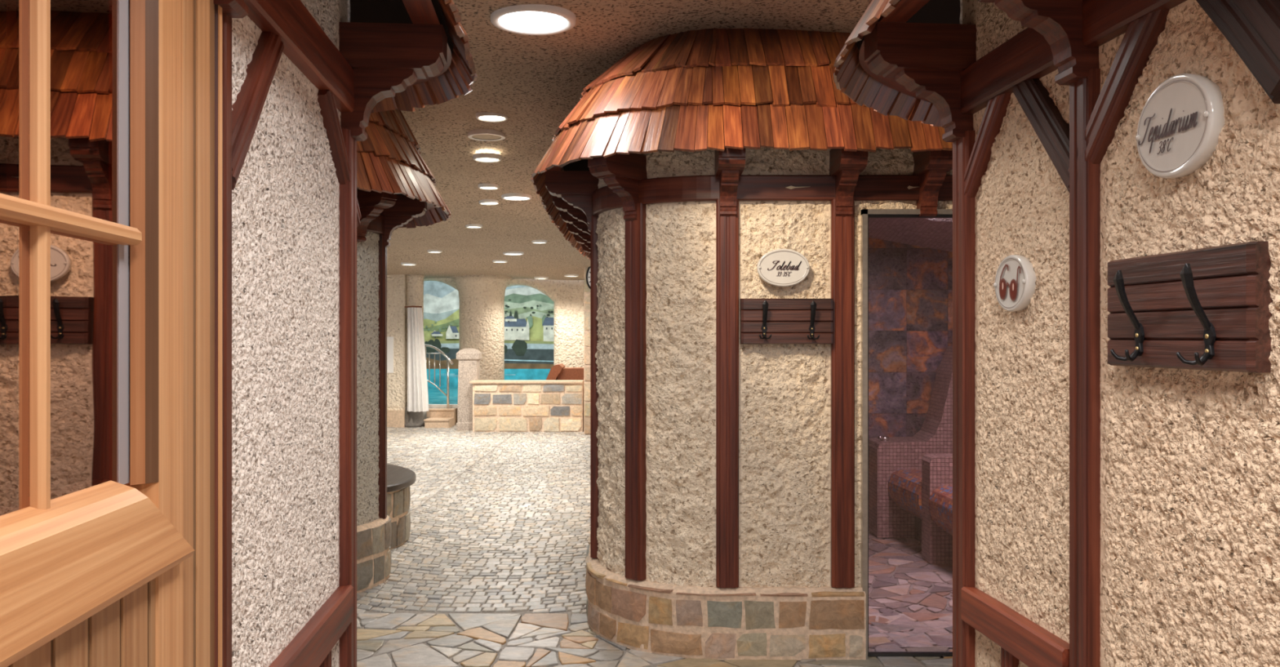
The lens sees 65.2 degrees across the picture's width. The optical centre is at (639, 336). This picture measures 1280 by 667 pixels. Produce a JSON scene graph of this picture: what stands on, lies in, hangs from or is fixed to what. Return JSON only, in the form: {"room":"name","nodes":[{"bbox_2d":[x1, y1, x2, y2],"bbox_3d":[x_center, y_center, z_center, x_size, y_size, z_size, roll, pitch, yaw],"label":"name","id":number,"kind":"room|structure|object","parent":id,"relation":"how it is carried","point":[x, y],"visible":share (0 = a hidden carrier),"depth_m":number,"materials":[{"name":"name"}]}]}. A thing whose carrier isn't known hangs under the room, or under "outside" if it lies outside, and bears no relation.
{"room":"spa sauna area","nodes":[
{"label":"spa sauna area","id":0,"kind":"room"},
{"bbox_2d":[231,0,347,666],"bbox_3d":[-0.736,0.000,2.120,0.001,2.800,1.163,0,0,-5],"label":"wall","id":1,"kind":"structure","parent":0,"point":[286,193],"depth_m":2.08,"materials":[{"name":"paint"}]},
{"bbox_2d":[0,0,222,666],"bbox_3d":[-0.587,0.010,0.496,0.083,2.780,2.212,0,0,-5],"label":"door","id":2,"kind":"structure","parent":1,"relation":"in","point":[107,107],"depth_m":1.23,"materials":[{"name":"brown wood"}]},
{"bbox_2d":[244,0,354,112],"bbox_3d":[-0.740,-0.642,2.165,0.060,0.117,1.014,0,0,-5],"label":"timber beam","id":3,"kind":"structure","parent":1,"relation":"attached to","point":[306,45],"depth_m":2.14,"materials":[{"name":"brown wood"}]},
{"bbox_2d":[268,584,353,666],"bbox_3d":[-0.737,0.693,2.130,0.060,0.096,0.943,0,0,-5],"label":"timber beam","id":4,"kind":"structure","parent":1,"relation":"attached to","point":[309,647],"depth_m":2.27,"materials":[{"name":"brown wood"}]},
{"bbox_2d":[350,0,477,113],"bbox_3d":[-0.723,-1.091,1.629,1.546,0.691,4.512,0,0,-24],"label":"shingle roof","id":5,"kind":"structure","parent":1,"relation":"attached to","point":[455,79],"depth_m":3.10,"materials":[{"name":"brown wood"}]},
{"bbox_2d":[347,0,350,22],"bbox_3d":[-1.992,0.000,2.712,2.416,2.800,0.001,0,0,0],"label":"wall","id":6,"kind":"structure","parent":0,"point":[348,1],"depth_m":2.71,"materials":[{"name":"paint"}]},
{"bbox_2d":[356,231,379,525],"bbox_3d":[-2.001,-0.160,5.760,0.999,2.480,1.080,0,0,0],"label":"wall","id":7,"kind":"structure","parent":0,"point":[367,251],"depth_m":5.61,"materials":[{"name":"paint"}]},
{"bbox_2d":[356,515,391,592],"bbox_3d":[-2.722,1.220,5.755,2.557,0.360,1.180,0,0,0],"label":"baseboard","id":8,"kind":"structure","parent":7,"relation":"attached to","point":[374,558],"depth_m":5.58,"materials":[{"name":"stone"}]},
{"bbox_2d":[377,234,386,519],"bbox_3d":[-1.503,0.225,5.802,0.060,1.650,0.090,0,0,-6],"label":"timber post","id":9,"kind":"object","parent":8,"relation":"on","point":[382,433],"visible":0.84,"depth_m":5.76,"materials":[{"name":"brown wood"}]},
{"bbox_2d":[380,195,426,246],"bbox_3d":[-1.384,-0.670,5.815,0.275,0.290,0.110,0,0,-6],"label":"bracket","id":10,"kind":"object","parent":9,"relation":"attached to","point":[405,209],"visible":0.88,"depth_m":5.77,"materials":[{"name":"brown wood"}]},
{"bbox_2d":[366,214,384,234],"bbox_3d":[-1.938,-0.645,5.754,0.929,0.110,1.124,0,0,0],"label":"timber beam","id":11,"kind":"structure","parent":7,"relation":"attached to","point":[376,225],"depth_m":5.66,"materials":[{"name":"brown wood"}]},
{"bbox_2d":[356,188,396,241],"bbox_3d":[-1.464,-0.670,5.440,0.275,0.290,0.110,0,0,30],"label":"bracket","id":12,"kind":"object","parent":7,"relation":"attached to","point":[371,204],"visible":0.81,"depth_m":5.40,"materials":[{"name":"brown wood"}]},
{"bbox_2d":[356,108,451,228],"bbox_3d":[-2.262,-1.080,5.840,2.275,0.715,2.180,0,0,0],"label":"shingle roof","id":13,"kind":"structure","parent":7,"relation":"attached to","point":[389,161],"depth_m":5.34,"materials":[{"name":"brown wood"}]},
{"bbox_2d":[386,274,405,410],"bbox_3d":[-6.074,0.100,15.700,4.852,2.600,0.400,0,0,0],"label":"wall","id":14,"kind":"structure","parent":0,"point":[396,283],"depth_m":15.50,"materials":[{"name":"paint"}]},
{"bbox_2d":[386,336,393,373],"bbox_3d":[-3.895,0.278,15.495,0.150,0.560,0.013,0,0,0],"label":"notice","id":15,"kind":"object","parent":14,"relation":"attached to","point":[389,339],"visible":0.64,"depth_m":15.49,"materials":[{"name":"paper"}]},
{"bbox_2d":[386,410,404,427],"bbox_3d":[-6.071,1.270,15.470,4.858,0.260,0.060,0,0,0],"label":"baseboard","id":16,"kind":"structure","parent":14,"relation":"attached to","point":[394,418],"depth_m":15.44,"materials":[{"name":"stone"}]},
{"bbox_2d":[427,387,457,404],"bbox_3d":[-3.000,1.560,19.050,11.960,0.880,5.700,0,0,0],"label":"pool water","id":17,"kind":"object","parent":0,"point":[436,396],"visible":0.02,"depth_m":18.82,"materials":[{"name":"liquid"}]},
{"bbox_2d":[423,278,583,367],"bbox_3d":[-2.200,-0.100,16.570,12.400,3.400,0.440,0,0,0],"label":"wall","id":18,"kind":"structure","parent":0,"point":[566,295],"depth_m":16.35,"materials":[{"name":"paint"}]},
{"bbox_2d":[386,0,869,279],"bbox_3d":[-2.250,-1.164,6.900,12.500,0.490,18.800,0,0,0],"label":"ceiling","id":19,"kind":"structure","parent":0,"point":[535,82],"depth_m":6.05,"materials":[{"name":"paint"}]},
{"bbox_2d":[400,262,416,265],"bbox_3d":[-3.154,-0.995,13.636,0.202,0.036,0.202,0,0,0],"label":"recessed light","id":20,"kind":"object","parent":19,"relation":"in","point":[402,264],"visible":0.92,"depth_m":13.57,"materials":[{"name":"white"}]},
{"bbox_2d":[427,249,441,253],"bbox_3d":[-2.614,-1.091,12.730,0.182,0.036,0.182,0,0,0],"label":"recessed light","id":21,"kind":"object","parent":19,"relation":"in","point":[428,251],"visible":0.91,"depth_m":12.66,"materials":[{"name":"white"}]},
{"bbox_2d":[465,223,482,228],"bbox_3d":[-1.696,-1.133,10.216,0.172,0.036,0.172,0,0,0],"label":"recessed light","id":22,"kind":"object","parent":19,"relation":"in","point":[473,225],"visible":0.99,"depth_m":10.16,"materials":[{"name":"white"}]},
{"bbox_2d":[467,128,505,141],"bbox_3d":[-1.040,-1.371,6.785,0.250,0.040,0.250,0,0,0],"label":"ceiling vent","id":23,"kind":"object","parent":19,"relation":"in","point":[484,135],"visible":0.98,"depth_m":6.73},
{"bbox_2d":[473,152,501,162],"bbox_3d":[-1.101,-1.289,7.209,0.202,0.036,0.202,0,0,0],"label":"recessed light","id":24,"kind":"object","parent":19,"relation":"in","point":[482,157],"visible":1,"depth_m":7.15,"materials":[{"name":"white"}]},
{"bbox_2d":[476,158,497,160],"bbox_3d":[-1.101,-1.281,7.209,0.162,0.001,0.162,0,0,0],"label":"diffuser","id":25,"kind":"object","parent":24,"relation":"attached to","point":[481,159],"depth_m":7.23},
{"bbox_2d":[478,183,498,190],"bbox_3d":[-1.252,-1.245,8.276,0.172,0.036,0.172,0,0,0],"label":"recessed light","id":26,"kind":"object","parent":19,"relation":"in","point":[482,186],"visible":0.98,"depth_m":8.22,"materials":[{"name":"white"}]},
{"bbox_2d":[479,199,498,204],"bbox_3d":[-1.341,-1.194,8.861,0.172,0.036,0.172,0,0,0],"label":"recessed light","id":27,"kind":"object","parent":19,"relation":"in","point":[485,202],"visible":1,"depth_m":8.80,"materials":[{"name":"white"}]},
{"bbox_2d":[475,111,507,122],"bbox_3d":[-0.931,-1.388,6.292,0.202,0.036,0.202,0,0,0],"label":"recessed light","id":28,"kind":"object","parent":19,"relation":"in","point":[482,116],"visible":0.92,"depth_m":6.28,"materials":[{"name":"white"}]},
{"bbox_2d":[479,115,504,119],"bbox_3d":[-0.931,-1.380,6.292,0.162,0.001,0.162,0,0,0],"label":"diffuser","id":29,"kind":"object","parent":28,"relation":"attached to","point":[486,117],"depth_m":6.30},
{"bbox_2d":[492,260,507,262],"bbox_3d":[-1.897,-1.026,13.554,0.202,0.036,0.202,0,0,0],"label":"recessed light","id":30,"kind":"object","parent":19,"relation":"in","point":[493,261],"visible":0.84,"depth_m":13.49,"materials":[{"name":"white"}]},
{"bbox_2d":[502,251,524,255],"bbox_3d":[-1.620,-1.069,12.786,0.265,0.036,0.265,0,0,0],"label":"recessed light","id":31,"kind":"object","parent":19,"relation":"in","point":[508,253],"visible":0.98,"depth_m":12.70,"materials":[{"name":"white"}]},
{"bbox_2d":[501,192,532,200],"bbox_3d":[-1.073,-1.218,8.701,0.265,0.036,0.265,0,0,0],"label":"recessed light","id":32,"kind":"object","parent":19,"relation":"in","point":[513,196],"visible":1,"depth_m":8.64,"materials":[{"name":"white"}]},
{"bbox_2d":[504,196,528,199],"bbox_3d":[-1.073,-1.210,8.701,0.213,0.001,0.213,0,0,0],"label":"diffuser","id":33,"kind":"object","parent":32,"relation":"attached to","point":[509,197],"depth_m":8.72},
{"bbox_2d":[490,4,576,35],"bbox_3d":[-0.460,-1.368,4.312,0.369,0.036,0.369,0,0,0],"label":"recessed light","id":34,"kind":"object","parent":19,"relation":"in","point":[536,20],"visible":1,"depth_m":4.28,"materials":[{"name":"white"}]},
{"bbox_2d":[498,11,567,31],"bbox_3d":[-0.460,-1.360,4.312,0.296,0.001,0.296,0,0,0],"label":"diffuser","id":35,"kind":"object","parent":34,"relation":"attached to","point":[528,21],"depth_m":4.32,"materials":[{"name":"plastic"}]},
{"bbox_2d":[531,240,546,244],"bbox_3d":[-1.146,-1.084,11.382,0.172,0.036,0.172,0,0,0],"label":"recessed light","id":36,"kind":"object","parent":19,"relation":"in","point":[536,242],"visible":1,"depth_m":11.33,"materials":[{"name":"white"}]},
{"bbox_2d":[533,276,548,279],"bbox_3d":[-1.538,-0.922,15.592,0.222,0.036,0.222,0,0,0],"label":"recessed light","id":37,"kind":"object","parent":19,"relation":"in","point":[535,277],"visible":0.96,"depth_m":15.52,"materials":[{"name":"white"}]},
{"bbox_2d":[564,274,578,276],"bbox_3d":[-1.062,-0.949,15.470,0.222,0.036,0.222,0,0,0],"label":"recessed light","id":38,"kind":"object","parent":19,"relation":"in","point":[566,275],"visible":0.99,"depth_m":15.39,"materials":[{"name":"white"}]},
{"bbox_2d":[356,424,952,666],"bbox_3d":[-2.706,1.447,6.950,13.412,0.106,18.900,0,0,0],"label":"floor","id":39,"kind":"structure","parent":0,"point":[426,485],"depth_m":5.79,"materials":[{"name":"stone"}]},
{"bbox_2d":[214,4,231,666],"bbox_3d":[-0.698,0.430,1.615,0.053,1.940,0.101,0,0,-5],"label":"timber post","id":40,"kind":"object","parent":39,"relation":"on","point":[226,20],"visible":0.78,"depth_m":1.62,"materials":[{"name":"brown wood"}]},
{"bbox_2d":[213,0,248,18],"bbox_3d":[-0.572,-0.670,1.620,0.275,0.290,0.110,0,0,-5],"label":"bracket","id":41,"kind":"object","parent":40,"relation":"attached to","point":[238,9],"visible":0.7,"depth_m":1.61,"materials":[{"name":"brown wood"}]},
{"bbox_2d":[231,31,284,190],"bbox_3d":[-0.716,-0.429,1.817,0.050,0.360,0.345,0,0,-5],"label":"brace","id":42,"kind":"object","parent":40,"relation":"attached to","point":[248,106],"visible":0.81,"depth_m":1.80,"materials":[{"name":"brown wood"}]},
{"bbox_2d":[319,649,331,666],"bbox_3d":[-0.764,1.073,2.389,0.048,0.655,0.060,0,0,-5],"label":"timber post","id":43,"kind":"object","parent":39,"relation":"on","point":[326,662],"visible":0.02,"depth_m":2.38,"materials":[{"name":"brown wood"}]},
{"bbox_2d":[338,128,356,666],"bbox_3d":[-0.783,0.430,2.646,0.053,1.940,0.104,0,0,-5],"label":"timber post","id":44,"kind":"object","parent":39,"relation":"on","point":[348,192],"visible":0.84,"depth_m":2.61,"materials":[{"name":"brown wood"}]},
{"bbox_2d":[317,89,361,227],"bbox_3d":[-0.778,-0.458,2.563,0.050,0.325,0.410,0,0,-5],"label":"brace","id":45,"kind":"object","parent":44,"relation":"attached to","point":[331,123],"visible":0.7,"depth_m":2.48,"materials":[{"name":"brown wood"}]},
{"bbox_2d":[338,22,447,141],"bbox_3d":[-0.657,-0.670,2.655,0.275,0.290,0.110,0,0,-5],"label":"bracket","id":46,"kind":"object","parent":44,"relation":"attached to","point":[385,60],"visible":0.89,"depth_m":2.61,"materials":[{"name":"brown wood"}]},
{"bbox_2d":[386,463,415,549],"bbox_3d":[-2.071,1.180,6.975,1.059,0.440,1.550,0,0,0],"label":"stone bench","id":47,"kind":"object","parent":39,"relation":"on","point":[399,478],"visible":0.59,"depth_m":6.68,"materials":[{"name":"beige stone"}]},
{"bbox_2d":[404,407,424,427],"bbox_3d":[-3.546,1.250,15.640,0.400,0.300,0.400,0,0,0],"label":"column base","id":48,"kind":"structure","parent":39,"relation":"on","point":[412,419],"depth_m":15.49,"materials":[{"name":"stone"}]},
{"bbox_2d":[405,274,424,407],"bbox_3d":[-3.526,0.040,15.650,0.340,2.120,0.340,0,0,0],"label":"column","id":49,"kind":"structure","parent":48,"relation":"on","point":[414,282],"depth_m":15.55,"materials":[{"name":"paint"}]},
{"bbox_2d":[404,305,428,411],"bbox_3d":[-3.442,0.334,15.348,0.377,1.622,0.174,0,0,0],"label":"shower curtain","id":50,"kind":"object","parent":49,"relation":"hanging from","point":[417,384],"visible":1,"depth_m":15.34,"materials":[{"name":"white fabric"}]},
{"bbox_2d":[423,408,457,427],"bbox_3d":[-3.150,1.270,15.685,0.440,0.260,0.710,0,0,0],"label":"steps","id":51,"kind":"structure","parent":39,"relation":"on","point":[438,417],"depth_m":15.73,"materials":[{"name":"stone"}]},
{"bbox_2d":[424,344,453,408],"bbox_3d":[-3.186,0.625,15.849,0.490,1.011,0.077,0,0,7],"label":"pool handrail","id":52,"kind":"object","parent":51,"relation":"on","point":[446,357],"visible":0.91,"depth_m":15.84,"materials":[{"name":"metal"}]},
{"bbox_2d":[423,404,457,419],"bbox_3d":[-3.000,1.245,16.125,8.000,0.310,0.150,0,0,0],"label":"curb","id":53,"kind":"object","parent":39,"relation":"on","point":[430,406],"visible":0.07,"depth_m":16.05,"materials":[{"name":"stone"}]},
{"bbox_2d":[456,348,481,431],"bbox_3d":[-2.573,0.787,15.060,0.330,1.225,0.330,0,0,0],"label":"granite pillar","id":54,"kind":"structure","parent":39,"relation":"on","point":[468,370],"depth_m":14.91,"materials":[{"name":"stone"}]},
{"bbox_2d":[449,274,512,380],"bbox_3d":[-2.554,0.200,16.150,1.100,2.400,1.100,0,0,0],"label":"column","id":55,"kind":"structure","parent":39,"relation":"on","point":[481,296],"depth_m":15.83,"materials":[{"name":"paint"}]},
{"bbox_2d":[469,380,583,431],"bbox_3d":[-1.671,1.025,14.850,1.656,0.750,0.380,0,0,0],"label":"stone parapet","id":56,"kind":"object","parent":39,"relation":"on","point":[498,406],"visible":1,"depth_m":14.69,"materials":[{"name":"stone"}]},
{"bbox_2d":[546,363,583,380],"bbox_3d":[-1.126,0.912,15.625,0.806,0.976,0.650,0,0,0],"label":"lounger","id":57,"kind":"object","parent":39,"relation":"on","point":[558,371],"visible":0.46,"depth_m":15.40,"materials":[{"name":"brown leather"}]},
{"bbox_2d":[556,367,583,380],"bbox_3d":[-1.033,0.734,15.650,0.620,0.496,0.500,0,0,0],"label":"cushion","id":58,"kind":"object","parent":57,"relation":"on","point":[566,373],"depth_m":15.40,"materials":[{"name":"fabric"}]},
{"bbox_2d":[583,267,590,434],"bbox_3d":[-0.300,0.125,14.662,1.001,2.550,0.776,0,0,0],"label":"stone pillar","id":59,"kind":"structure","parent":39,"relation":"on","point":[586,290],"depth_m":14.28,"materials":[{"name":"stone"}]},
{"bbox_2d":[586,266,590,288],"bbox_3d":[-0.552,-0.849,14.217,0.248,0.410,0.410,0,0,-40],"label":"wall clock","id":60,"kind":"object","parent":59,"relation":"attached to","point":[588,273],"visible":0.22,"depth_m":14.26,"materials":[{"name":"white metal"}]},
{"bbox_2d":[868,346,952,563],"bbox_3d":[2.271,0.710,6.390,1.258,1.380,1.780,0,0,0],"label":"bench","id":61,"kind":"object","parent":39,"relation":"on","point":[910,478],"visible":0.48,"depth_m":6.92,"materials":[{"name":"pink tile"}]},
{"bbox_2d":[877,435,888,440],"bbox_3d":[1.709,0.721,7.042,0.096,0.057,0.058,0,0,-26],"label":"water tap","id":62,"kind":"object","parent":61,"relation":"on","point":[883,437],"visible":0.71,"depth_m":7.02,"materials":[{"name":"metal"}]},
{"bbox_2d":[952,130,975,666],"bbox_3d":[0.872,0.430,2.666,0.053,1.940,0.098,0,0,-5],"label":"timber post","id":63,"kind":"object","parent":39,"relation":"on","point":[963,206],"visible":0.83,"depth_m":2.63,"materials":[{"name":"brown wood"}]},
{"bbox_2d":[864,22,977,142],"bbox_3d":[0.747,-0.670,2.655,0.275,0.290,0.110,0,0,-5],"label":"bracket","id":64,"kind":"object","parent":63,"relation":"attached to","point":[929,60],"visible":0.9,"depth_m":2.61,"materials":[{"name":"brown wood"}]},
{"bbox_2d":[1000,647,1019,666],"bbox_3d":[0.897,1.073,2.403,0.048,0.655,0.060,0,0,-5],"label":"timber post","id":65,"kind":"object","parent":39,"relation":"on","point":[1007,660],"visible":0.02,"depth_m":2.38,"materials":[{"name":"brown wood"}]},
{"bbox_2d":[1069,68,1100,666],"bbox_3d":[0.923,0.430,2.057,0.053,1.940,0.086,0,0,-5],"label":"timber post","id":66,"kind":"object","parent":39,"relation":"on","point":[1085,190],"visible":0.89,"depth_m":2.03,"materials":[{"name":"brown wood"}]},
{"bbox_2d":[977,0,1099,85],"bbox_3d":[0.797,-0.670,2.045,0.275,0.290,0.110,0,0,-5],"label":"bracket","id":67,"kind":"object","parent":66,"relation":"attached to","point":[1060,22],"visible":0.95,"depth_m":2.02,"materials":[{"name":"brown wood"}]},
{"bbox_2d":[595,142,862,586],"bbox_3d":[0.084,0.095,4.977,0.721,2.050,2.025,0,0,-37],"label":"wall","id":68,"kind":"structure","parent":0,"point":[784,390],"depth_m":4.39,"materials":[{"name":"paint"}]},
{"bbox_2d":[585,534,866,660],"bbox_3d":[-0.023,1.248,7.398,1.167,0.305,6.365,0,0,-8],"label":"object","id":69,"kind":"structure","parent":68,"relation":"attached to","point":[791,622],"depth_m":4.33,"materials":[{"name":"stone"}]},
{"bbox_2d":[590,215,599,558],"bbox_3d":[-0.213,0.245,4.975,0.067,1.690,0.101,0,0,0],"label":"timber post","id":70,"kind":"object","parent":69,"relation":"on","point":[594,492],"visible":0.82,"depth_m":4.92,"materials":[{"name":"brown wood"}]},
{"bbox_2d":[545,170,599,231],"bbox_3d":[-0.330,-0.670,4.972,0.275,0.290,0.110,0,0,-1],"label":"bracket","id":71,"kind":"object","parent":70,"relation":"attached to","point":[576,188],"visible":0.86,"depth_m":4.92,"materials":[{"name":"brown wood"}]},
{"bbox_2d":[625,202,646,580],"bbox_3d":[-0.017,0.245,4.526,0.105,1.690,0.065,0,0,42],"label":"timber post","id":72,"kind":"object","parent":69,"relation":"on","point":[635,229],"visible":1,"depth_m":4.49,"materials":[{"name":"brown wood"}]},
{"bbox_2d":[587,152,647,220],"bbox_3d":[-0.095,-0.670,4.438,0.110,0.290,0.275,0,0,42],"label":"bracket","id":73,"kind":"object","parent":72,"relation":"attached to","point":[621,173],"visible":0.92,"depth_m":4.42,"materials":[{"name":"brown wood"}]},
{"bbox_2d":[715,199,738,587],"bbox_3d":[0.383,0.245,4.378,0.098,1.690,0.066,0,0,0],"label":"timber post","id":74,"kind":"object","parent":69,"relation":"on","point":[726,227],"visible":0.99,"depth_m":4.35,"materials":[{"name":"brown wood"}]},
{"bbox_2d":[714,141,745,216],"bbox_3d":[0.382,-0.670,4.261,0.110,0.290,0.275,0,0,0],"label":"bracket","id":75,"kind":"object","parent":74,"relation":"attached to","point":[730,163],"visible":0.92,"depth_m":4.23,"materials":[{"name":"brown wood"}]},
{"bbox_2d":[830,199,854,587],"bbox_3d":[0.886,0.245,4.378,0.100,1.690,0.065,0,0,0],"label":"timber post","id":76,"kind":"object","parent":69,"relation":"on","point":[842,228],"visible":0.98,"depth_m":4.35,"materials":[{"name":"brown wood"}]},
{"bbox_2d":[829,148,868,216],"bbox_3d":[0.886,-0.670,4.261,0.110,0.290,0.275,0,0,0],"label":"bracket","id":77,"kind":"object","parent":76,"relation":"attached to","point":[846,166],"visible":0.93,"depth_m":4.25,"materials":[{"name":"brown wood"}]},
{"bbox_2d":[591,174,952,216],"bbox_3d":[0.085,-0.650,6.059,1.700,0.110,4.666,0,0,-27],"label":"timber beam","id":78,"kind":"structure","parent":68,"relation":"attached to","point":[872,188],"depth_m":4.35,"materials":[{"name":"brown wood"}]},
{"bbox_2d":[552,195,589,226],"bbox_3d":[-0.343,-0.670,5.545,0.275,0.290,0.110,0,0,-1],"label":"bracket","id":79,"kind":"object","parent":78,"relation":"attached to","point":[559,203],"visible":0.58,"depth_m":5.51,"materials":[{"name":"brown wood"}]},
{"bbox_2d":[559,209,590,235],"bbox_3d":[-0.353,-0.670,6.141,0.275,0.290,0.110,0,0,-1],"label":"bracket","id":80,"kind":"object","parent":78,"relation":"attached to","point":[566,218],"visible":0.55,"depth_m":6.11,"materials":[{"name":"brown wood"}]},
{"bbox_2d":[566,222,590,242],"bbox_3d":[-0.359,-0.670,6.805,0.275,0.290,0.110,0,0,0],"label":"bracket","id":81,"kind":"object","parent":78,"relation":"attached to","point":[586,237],"visible":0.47,"depth_m":6.75,"materials":[{"name":"brown wood"}]},
{"bbox_2d":[573,233,590,248],"bbox_3d":[-0.356,-0.670,7.493,0.275,0.290,0.110,0,0,0],"label":"bracket","id":82,"kind":"object","parent":78,"relation":"attached to","point":[577,237],"visible":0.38,"depth_m":7.44,"materials":[{"name":"brown wood"}]},
{"bbox_2d":[581,244,590,253],"bbox_3d":[-0.346,-0.670,8.296,0.275,0.290,0.110,0,0,1],"label":"bracket","id":83,"kind":"object","parent":78,"relation":"attached to","point":[584,246],"visible":0.21,"depth_m":8.24,"materials":[{"name":"brown wood"}]},
{"bbox_2d":[786,186,804,189],"bbox_3d":[0.687,-0.649,4.351,0.110,0.015,0.006,0,0,0],"label":"plug","id":84,"kind":"object","parent":78,"relation":"attached to","point":[788,187],"visible":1,"depth_m":4.35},
{"bbox_2d":[912,150,952,216],"bbox_3d":[1.252,-0.670,4.261,0.110,0.290,0.275,0,0,0],"label":"bracket","id":85,"kind":"object","parent":78,"relation":"attached to","point":[931,167],"visible":0.86,"depth_m":4.26,"materials":[{"name":"brown wood"}]},
{"bbox_2d":[756,248,809,286],"bbox_3d":[0.622,-0.300,4.346,0.229,0.165,0.040,0,0,0],"label":"oval sign","id":86,"kind":"object","parent":68,"relation":"attached to","point":[778,267],"visible":1,"depth_m":4.33,"materials":[{"name":"white ceramic"}]},
{"bbox_2d":[739,298,832,344],"bbox_3d":[0.637,-0.067,4.328,0.398,0.198,0.104,0,0,0],"label":"coat rack","id":87,"kind":"object","parent":68,"relation":"attached to","point":[762,321],"visible":1,"depth_m":4.32,"materials":[{"name":"brown wood"}]},
{"bbox_2d":[862,201,952,252],"bbox_3d":[2.000,-0.690,5.875,2.400,0.460,2.850,0,0,0],"label":"ceiling","id":88,"kind":"structure","parent":0,"point":[930,233],"depth_m":6.97,"materials":[{"name":"tile"}]},
{"bbox_2d":[862,145,952,208],"bbox_3d":[1.478,-0.743,4.380,1.000,0.375,0.001,0,0,0],"label":"wall","id":89,"kind":"structure","parent":0,"point":[896,161],"depth_m":4.38,"materials":[{"name":"paint"}]},
{"bbox_2d":[860,208,952,657],"bbox_3d":[1.314,0.422,4.397,0.692,1.955,0.105,0,0,0],"label":"door","id":90,"kind":"structure","parent":89,"relation":"attached to","point":[865,214],"depth_m":4.34,"materials":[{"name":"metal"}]},
{"bbox_2d":[868,237,952,438],"bbox_3d":[2.126,0.150,7.330,2.652,2.500,0.060,0,0,0],"label":"wall","id":91,"kind":"structure","parent":0,"point":[910,286],"depth_m":7.30,"materials":[{"name":"tile"}]},
{"bbox_2d":[959,0,962,24],"bbox_3d":[1.833,0.000,2.712,1.934,2.800,0.001,0,0,0],"label":"wall","id":92,"kind":"structure","parent":0,"point":[961,1],"depth_m":2.71,"materials":[{"name":"paint"}]},
{"bbox_2d":[962,0,1279,666],"bbox_3d":[0.949,0.000,1.697,0.166,2.800,2.006,0,0,0],"label":"wall","id":93,"kind":"structure","parent":0,"point":[1190,459],"depth_m":1.88,"materials":[{"name":"paint"}]},
{"bbox_2d":[833,0,959,126],"bbox_3d":[1.476,-1.089,1.563,1.874,0.694,4.326,0,0,0],"label":"shingle roof","id":94,"kind":"structure","parent":93,"relation":"attached to","point":[886,96],"depth_m":3.17,"materials":[{"name":"brown wood"}]},
{"bbox_2d":[951,93,1011,210],"bbox_3d":[0.883,-0.481,2.554,0.050,0.349,0.337,0,0,-5],"label":"brace","id":95,"kind":"object","parent":93,"relation":"attached to","point":[996,110],"visible":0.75,"depth_m":2.52,"materials":[{"name":"brown wood"}]},
{"bbox_2d":[960,27,1057,114],"bbox_3d":[0.892,-0.643,2.390,0.060,0.116,0.602,0,0,-5],"label":"timber beam","id":96,"kind":"structure","parent":93,"relation":"attached to","point":[1027,55],"depth_m":2.36,"materials":[{"name":"brown wood"}]},
{"bbox_2d":[960,586,1069,666],"bbox_3d":[0.894,0.700,2.362,0.060,0.091,0.527,0,0,-5],"label":"timber beam","id":97,"kind":"structure","parent":93,"relation":"attached to","point":[1033,645],"depth_m":2.33,"materials":[{"name":"brown wood"}]},
{"bbox_2d":[993,254,1036,311],"bbox_3d":[0.890,-0.127,2.372,0.036,0.135,0.168,0,0,-5],"label":"plaque","id":98,"kind":"object","parent":93,"relation":"attached to","point":[1015,285],"visible":0.99,"depth_m":2.34,"materials":[{"name":"white ceramic"}]},
{"bbox_2d":[1011,79,1069,192],"bbox_3d":[0.910,-0.482,2.224,0.050,0.359,0.345,0,0,-5],"label":"brace","id":99,"kind":"object","parent":93,"relation":"attached to","point":[1045,117],"visible":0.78,"depth_m":2.19,"materials":[{"name":"wood"}]},
{"bbox_2d":[1067,9,1169,178],"bbox_3d":[0.934,-0.481,1.939,0.050,0.346,0.339,0,0,-5],"label":"brace","id":100,"kind":"object","parent":93,"relation":"attached to","point":[1140,37],"visible":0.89,"depth_m":1.91,"materials":[{"name":"brown wood"}]},
{"bbox_2d":[1082,0,1186,46],"bbox_3d":[0.994,-0.642,1.160,0.060,0.117,1.726,0,0,-5],"label":"timber beam","id":101,"kind":"structure","parent":93,"relation":"attached to","point":[1103,20],"depth_m":1.92,"materials":[{"name":"brown wood"}]},
{"bbox_2d":[1135,73,1225,178],"bbox_3d":[0.941,-0.367,1.748,0.037,0.178,0.216,0,0,-5],"label":"oval sign","id":102,"kind":"object","parent":93,"relation":"attached to","point":[1180,124],"visible":1,"depth_m":1.72,"materials":[{"name":"white ceramic"}]},
{"bbox_2d":[1107,240,1272,372],"bbox_3d":[0.924,-0.046,1.740,0.102,0.202,0.410,0,0,-5],"label":"coat rack","id":103,"kind":"object","parent":93,"relation":"attached to","point":[1207,308],"visible":0.99,"depth_m":1.66,"materials":[{"name":"brown wood"}]},
{"bbox_2d":[1195,0,1279,103],"bbox_3d":[0.958,-0.503,1.558,0.065,0.311,0.287,0,0,-5],"label":"brace","id":104,"kind":"object","parent":93,"relation":"attached to","point":[1251,27],"visible":1,"depth_m":1.51,"materials":[{"name":"wood"}]},
{"bbox_3d":[-3.000,0.000,22.180,12.000,4.000,0.240,0,0,0],"label":"wall","id":105,"kind":"structure","parent":0,"visible":0},
{"bbox_2d":[423,280,553,387],"bbox_3d":[-2.941,-0.331,22.013,5.882,3.015,0.092,0,0,0],"label":"mural","id":106,"kind":"object","parent":105,"relation":"attached to","point":[528,312],"visible":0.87,"depth_m":22.01,"materials":[{"name":"multicoloured paint"}]},
{"bbox_3d":[-0.070,-0.040,8.302,0.340,2.320,4.595,0,0,0],"label":"wall","id":107,"kind":"structure","parent":0,"visible":0},
{"bbox_2d":[530,28,952,259],"bbox_3d":[1.005,-1.110,7.477,3.190,0.719,6.858,0,0,0],"label":"shingle roof","id":108,"kind":"structure","parent":107,"relation":"on","point":[688,91],"depth_m":4.25,"materials":[{"name":"brown wood"}]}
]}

